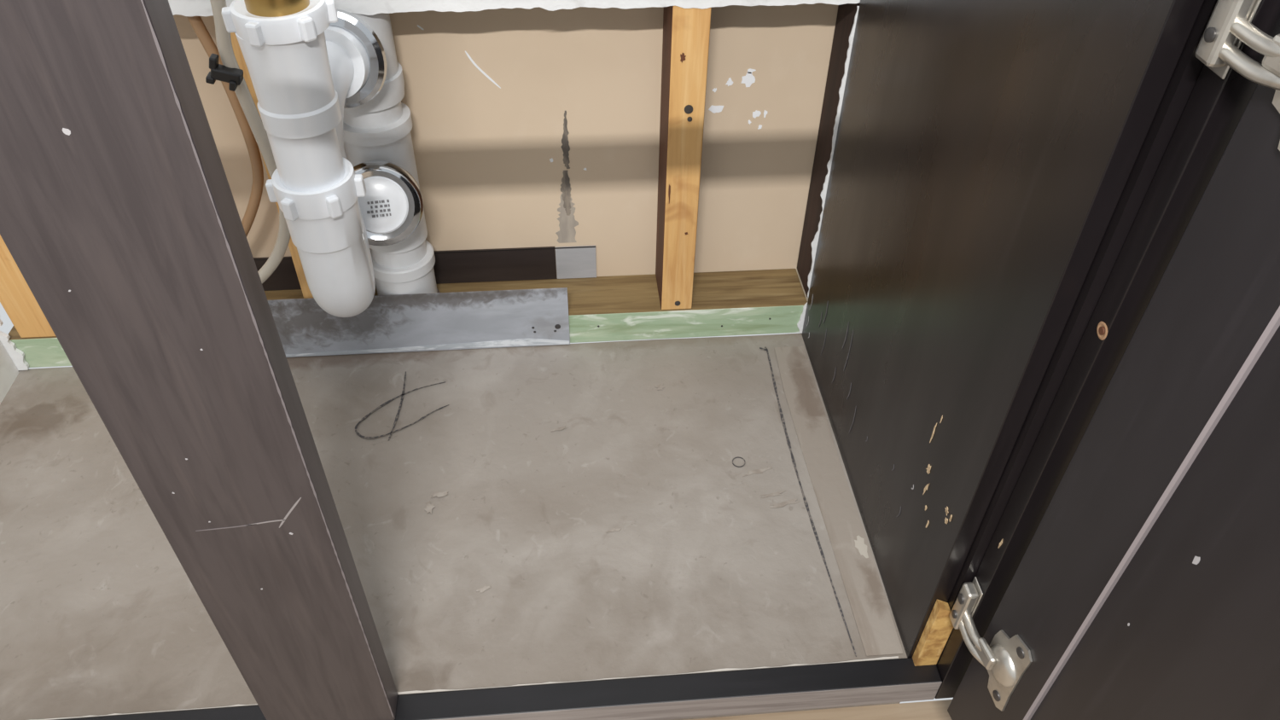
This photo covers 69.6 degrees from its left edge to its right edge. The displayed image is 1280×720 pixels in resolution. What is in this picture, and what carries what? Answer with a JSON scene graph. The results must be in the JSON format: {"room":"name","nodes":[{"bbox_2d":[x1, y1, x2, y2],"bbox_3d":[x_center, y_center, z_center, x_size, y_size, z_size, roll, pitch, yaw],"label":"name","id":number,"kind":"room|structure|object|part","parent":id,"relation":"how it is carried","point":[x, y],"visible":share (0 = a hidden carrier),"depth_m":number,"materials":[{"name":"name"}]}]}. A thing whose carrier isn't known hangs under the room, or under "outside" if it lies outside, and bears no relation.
{"room":"kitchen","nodes":[
{"label":"kitchen","id":0,"kind":"room"},
{"bbox_2d":[0,341,19,404],"bbox_3d":[-0.846,-0.091,0.829,0.020,0.830,0.524,-3,43,-4],"label":"wall","id":1,"kind":"structure","parent":0,"point":[8,371],"depth_m":1.25,"materials":[{"name":"white paint"}]},
{"bbox_2d":[230,32,313,298],"bbox_3d":[-0.433,-0.353,1.062,0.043,0.746,0.086,-3,43,-4],"label":"stud","id":2,"kind":"object","parent":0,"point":[306,293],"visible":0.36,"depth_m":1.11,"materials":[{"name":"brown wood"}]},
{"bbox_2d":[0,332,907,719],"bbox_3d":[-0.295,0.201,1.165,1.139,0.100,0.530,-3,43,-4],"label":"floor","id":3,"kind":"structure","parent":0,"point":[100,614],"depth_m":1.09,"materials":[{"name":"concrete"}]},
{"bbox_2d":[8,325,71,367],"bbox_3d":[-0.808,0.000,1.262,0.108,0.052,0.088,-3,43,-4],"label":"plate","id":4,"kind":"object","parent":3,"relation":"on","point":[39,352],"depth_m":1.27,"materials":[{"name":"wood"}]},
{"bbox_2d":[0,234,55,337],"bbox_3d":[-0.815,-0.335,1.034,0.050,0.746,0.086,-3,43,-4],"label":"stud","id":5,"kind":"object","parent":4,"relation":"on","point":[17,299],"visible":0.29,"depth_m":1.21,"materials":[{"name":"brown wood"}]},
{"bbox_2d":[30,345,903,719],"bbox_3d":[-0.281,0.173,1.121,1.088,0.002,0.500,-3,43,-4],"label":"concrete patch","id":6,"kind":"object","parent":3,"relation":"on","point":[857,567],"visible":0.89,"depth_m":1.12,"materials":[{"name":"grey concrete"}]},
{"bbox_2d":[58,657,942,719],"bbox_3d":[-0.253,0.365,0.938,1.134,0.038,0.030,-3,43,-4],"label":"rail","id":7,"kind":"object","parent":3,"relation":"on","point":[898,680],"depth_m":0.95,"materials":[{"name":"black wood"}]},
{"bbox_2d":[0,0,397,719],"bbox_3d":[-0.298,0.021,0.620,0.121,0.898,0.029,-3,43,-4],"label":"stile","id":8,"kind":"object","parent":7,"relation":"attached to","point":[119,217],"depth_m":0.57,"materials":[{"name":"brown wood"}]},
{"bbox_2d":[354,346,856,657],"bbox_3d":[-0.077,0.161,1.138,0.575,0.001,0.496,-3,43,-4],"label":"pencil mark","id":9,"kind":"object","parent":3,"relation":"on","point":[765,347],"visible":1,"depth_m":1.20,"materials":[{"name":"black"}]},
{"bbox_3d":[-0.325,0.060,1.243,0.007,0.001,0.130,0,42,-1],"label":"letter stem","id":10,"kind":"part","parent":9,"relation":"part of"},
{"bbox_2d":[436,268,807,343],"bbox_3d":[-0.026,-0.057,1.340,0.537,0.052,0.147,-3,43,-4],"label":"plate","id":11,"kind":"object","parent":3,"relation":"on","point":[613,308],"depth_m":1.34,"materials":[{"name":"wood"}]},
{"bbox_2d":[261,256,301,290],"bbox_3d":[-0.518,-0.124,1.319,0.052,0.058,0.005,-3,43,-4],"label":"plate","id":12,"kind":"object","parent":11,"relation":"on","point":[284,277],"depth_m":1.32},
{"bbox_2d":[329,8,439,295],"bbox_3d":[-0.325,-0.338,1.044,0.118,0.750,0.146,-3,43,-4],"label":"stack","id":13,"kind":"object","parent":11,"relation":"on","point":[377,126],"visible":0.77,"depth_m":1.11,"materials":[{"name":"white plastic"}]},
{"bbox_2d":[221,0,375,317],"bbox_3d":[-0.331,-0.266,0.933,0.104,0.519,0.199,-3,43,-4],"label":"trap","id":14,"kind":"object","parent":13,"relation":"attached to","point":[303,69],"visible":1,"depth_m":0.90,"materials":[{"name":"white plastic"}]},
{"bbox_2d":[205,0,290,283],"bbox_3d":[-0.480,-0.211,0.993,0.182,0.506,0.029,2,42,1],"label":"supply hose","id":15,"kind":"object","parent":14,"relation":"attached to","point":[229,72],"visible":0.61,"depth_m":0.94,"materials":[{"name":"beige plastic"}]},
{"bbox_2d":[267,287,570,357],"bbox_3d":[-0.309,-0.051,1.289,0.418,0.103,0.003,-3,43,-4],"label":"plate","id":16,"kind":"object","parent":11,"relation":"attached to","point":[539,317],"visible":0.99,"depth_m":1.29,"materials":[{"name":"grey metal"}]},
{"bbox_2d":[433,245,596,284],"bbox_3d":[-0.182,-0.140,1.343,0.235,0.059,0.005,-3,43,-4],"label":"wall opening","id":17,"kind":"object","parent":11,"relation":"on","point":[480,265],"depth_m":1.34,"materials":[{"name":"black"}]},
{"bbox_2d":[655,5,711,309],"bbox_3d":[0.054,-0.376,1.096,0.044,0.746,0.088,-3,43,-4],"label":"stud","id":18,"kind":"object","parent":11,"relation":"on","point":[686,32],"visible":1,"depth_m":1.15,"materials":[{"name":"brown wood"}]},
{"bbox_2d":[797,2,860,297],"bbox_3d":[0.266,-0.391,1.117,0.044,0.746,0.072,-3,43,-4],"label":"gap","id":19,"kind":"object","parent":11,"relation":"on","point":[846,13],"visible":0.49,"depth_m":1.21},
{"bbox_2d":[802,0,1204,657],"bbox_3d":[0.281,-0.156,0.886,0.028,0.880,0.550,-3,43,-4],"label":"panel","id":20,"kind":"object","parent":3,"relation":"on","point":[986,152],"depth_m":0.81,"materials":[{"name":"black wood"}]},
{"bbox_2d":[947,83,1279,719],"bbox_3d":[0.390,0.211,0.524,0.020,0.830,0.460,-9,43,-10],"label":"door","id":21,"kind":"structure","parent":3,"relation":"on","point":[1147,586],"depth_m":0.60,"materials":[{"name":"black wood"}]},
{"bbox_2d":[912,599,953,666],"bbox_3d":[0.301,0.277,0.935,0.024,0.110,0.010,-3,43,-4],"label":"wood block","id":22,"kind":"object","parent":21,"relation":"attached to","point":[937,631],"visible":0.86,"depth_m":0.93,"materials":[{"name":"wood"}]},
{"bbox_3d":[0.348,0.113,0.630,0.005,0.690,0.002,-9,43,-10],"label":"moulding","id":23,"kind":"part","parent":21,"relation":"part of","materials":[{"name":"black wood"}]},
{"bbox_3d":[0.390,0.211,0.524,0.009,0.698,0.310,-9,43,-10],"label":"panel","id":24,"kind":"part","parent":21,"relation":"part of","materials":[{"name":"black wood"}]},
{"bbox_2d":[173,2,838,301],"bbox_3d":[-0.276,-0.365,1.139,1.227,0.830,0.013,-3,43,-4],"label":"wall","id":25,"kind":"structure","parent":0,"point":[487,177],"depth_m":1.21,"materials":[{"name":"paint"}]},
{"bbox_2d":[417,24,767,243],"bbox_3d":[-0.121,-0.287,1.218,0.581,0.323,0.001,-3,43,-4],"label":"drywall blemish","id":26,"kind":"object","parent":25,"relation":"attached to","point":[567,233],"visible":0.98,"depth_m":1.26,"materials":[{"name":"paint"}]},
{"bbox_2d":[708,104,723,113],"bbox_3d":[0.100,-0.329,1.206,0.021,0.012,0.001,-3,43,-4],"label":"chip","id":27,"kind":"object","parent":26,"relation":"attached to","point":[714,109],"depth_m":1.21,"materials":[{"name":"white paint"}]},
{"bbox_2d":[725,77,733,86],"bbox_3d":[0.115,-0.357,1.182,0.011,0.012,0.001,-3,43,-4],"label":"chip","id":28,"kind":"object","parent":26,"relation":"attached to","point":[730,82],"depth_m":1.18,"materials":[{"name":"white paint"}]},
{"bbox_2d":[752,110,761,118],"bbox_3d":[0.154,-0.325,1.216,0.011,0.012,0.001,-3,43,-4],"label":"chip","id":29,"kind":"object","parent":26,"relation":"attached to","point":[756,113],"depth_m":1.22,"materials":[{"name":"white paint"}]},
{"bbox_2d":[168,0,860,16],"bbox_3d":[-0.264,-0.569,0.833,1.225,0.514,0.014,-3,43,-4],"label":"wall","id":30,"kind":"structure","parent":0,"point":[186,8],"depth_m":1.00,"materials":[{"name":"white paint"}]},
{"bbox_2d":[0,319,29,370],"bbox_3d":[-0.856,-0.166,1.120,0.030,0.484,0.006,-3,43,-4],"label":"drywall cut edge","id":31,"kind":"object","parent":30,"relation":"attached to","point":[17,356],"visible":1,"depth_m":1.26,"materials":[{"name":"white paint"}]},
{"bbox_2d":[186,16,263,236],"bbox_3d":[-0.530,-0.290,1.079,0.139,0.505,0.018,0,42,-1],"label":"supply hose","id":32,"kind":"object","parent":30,"relation":"attached to","point":[196,22],"visible":0.59,"depth_m":1.10,"materials":[{"name":"plastic"}]},
{"bbox_2d":[797,5,859,332],"bbox_3d":[0.240,-0.219,1.200,0.012,0.484,0.003,-3,43,-4],"label":"drywall cut edge","id":33,"kind":"object","parent":30,"relation":"attached to","point":[814,244],"visible":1,"depth_m":1.17,"materials":[{"name":"white paint"}]},
{"bbox_2d":[740,71,755,87],"bbox_3d":[0.139,-0.360,1.182,0.018,0.021,0.001,-3,43,-4],"label":"chip","id":34,"kind":"object","parent":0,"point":[749,78],"depth_m":1.18,"materials":[{"name":"white paint"}]},
{"bbox_2d":[747,68,756,73],"bbox_3d":[0.142,-0.368,1.175,0.011,0.007,0.001,-3,43,-4],"label":"chip","id":35,"kind":"object","parent":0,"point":[749,71],"depth_m":1.17,"materials":[{"name":"white paint"}]},
{"bbox_2d":[686,699,952,719],"bbox_3d":[0.071,1.109,0.270,3.800,0.020,2.070,-3,43,-4],"label":"floor","id":36,"kind":"structure","parent":0,"point":[936,710],"depth_m":1.03,"materials":[{"name":"brown wood"}]},
{"bbox_2d":[934,0,1279,698],"bbox_3d":[0.341,0.014,0.705,0.066,0.885,0.062,-3,43,-4],"label":"stile","id":37,"kind":"object","parent":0,"point":[1199,112],"depth_m":0.63,"materials":[{"name":"black wood"}]},
{"bbox_2d":[949,576,1032,711],"bbox_3d":[0.318,0.261,0.854,0.030,0.100,0.092,-3,43,-4],"label":"cabinet hinge","id":38,"kind":"object","parent":37,"relation":"attached to","point":[1006,660],"depth_m":0.84,"materials":[{"name":"silver metal"}]},
{"bbox_2d":[1195,0,1279,151],"bbox_3d":[0.326,-0.159,0.469,0.030,0.100,0.092,-3,43,-4],"label":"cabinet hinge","id":39,"kind":"object","parent":37,"relation":"attached to","point":[1230,25],"depth_m":0.48,"materials":[{"name":"silver metal"}]}
]}

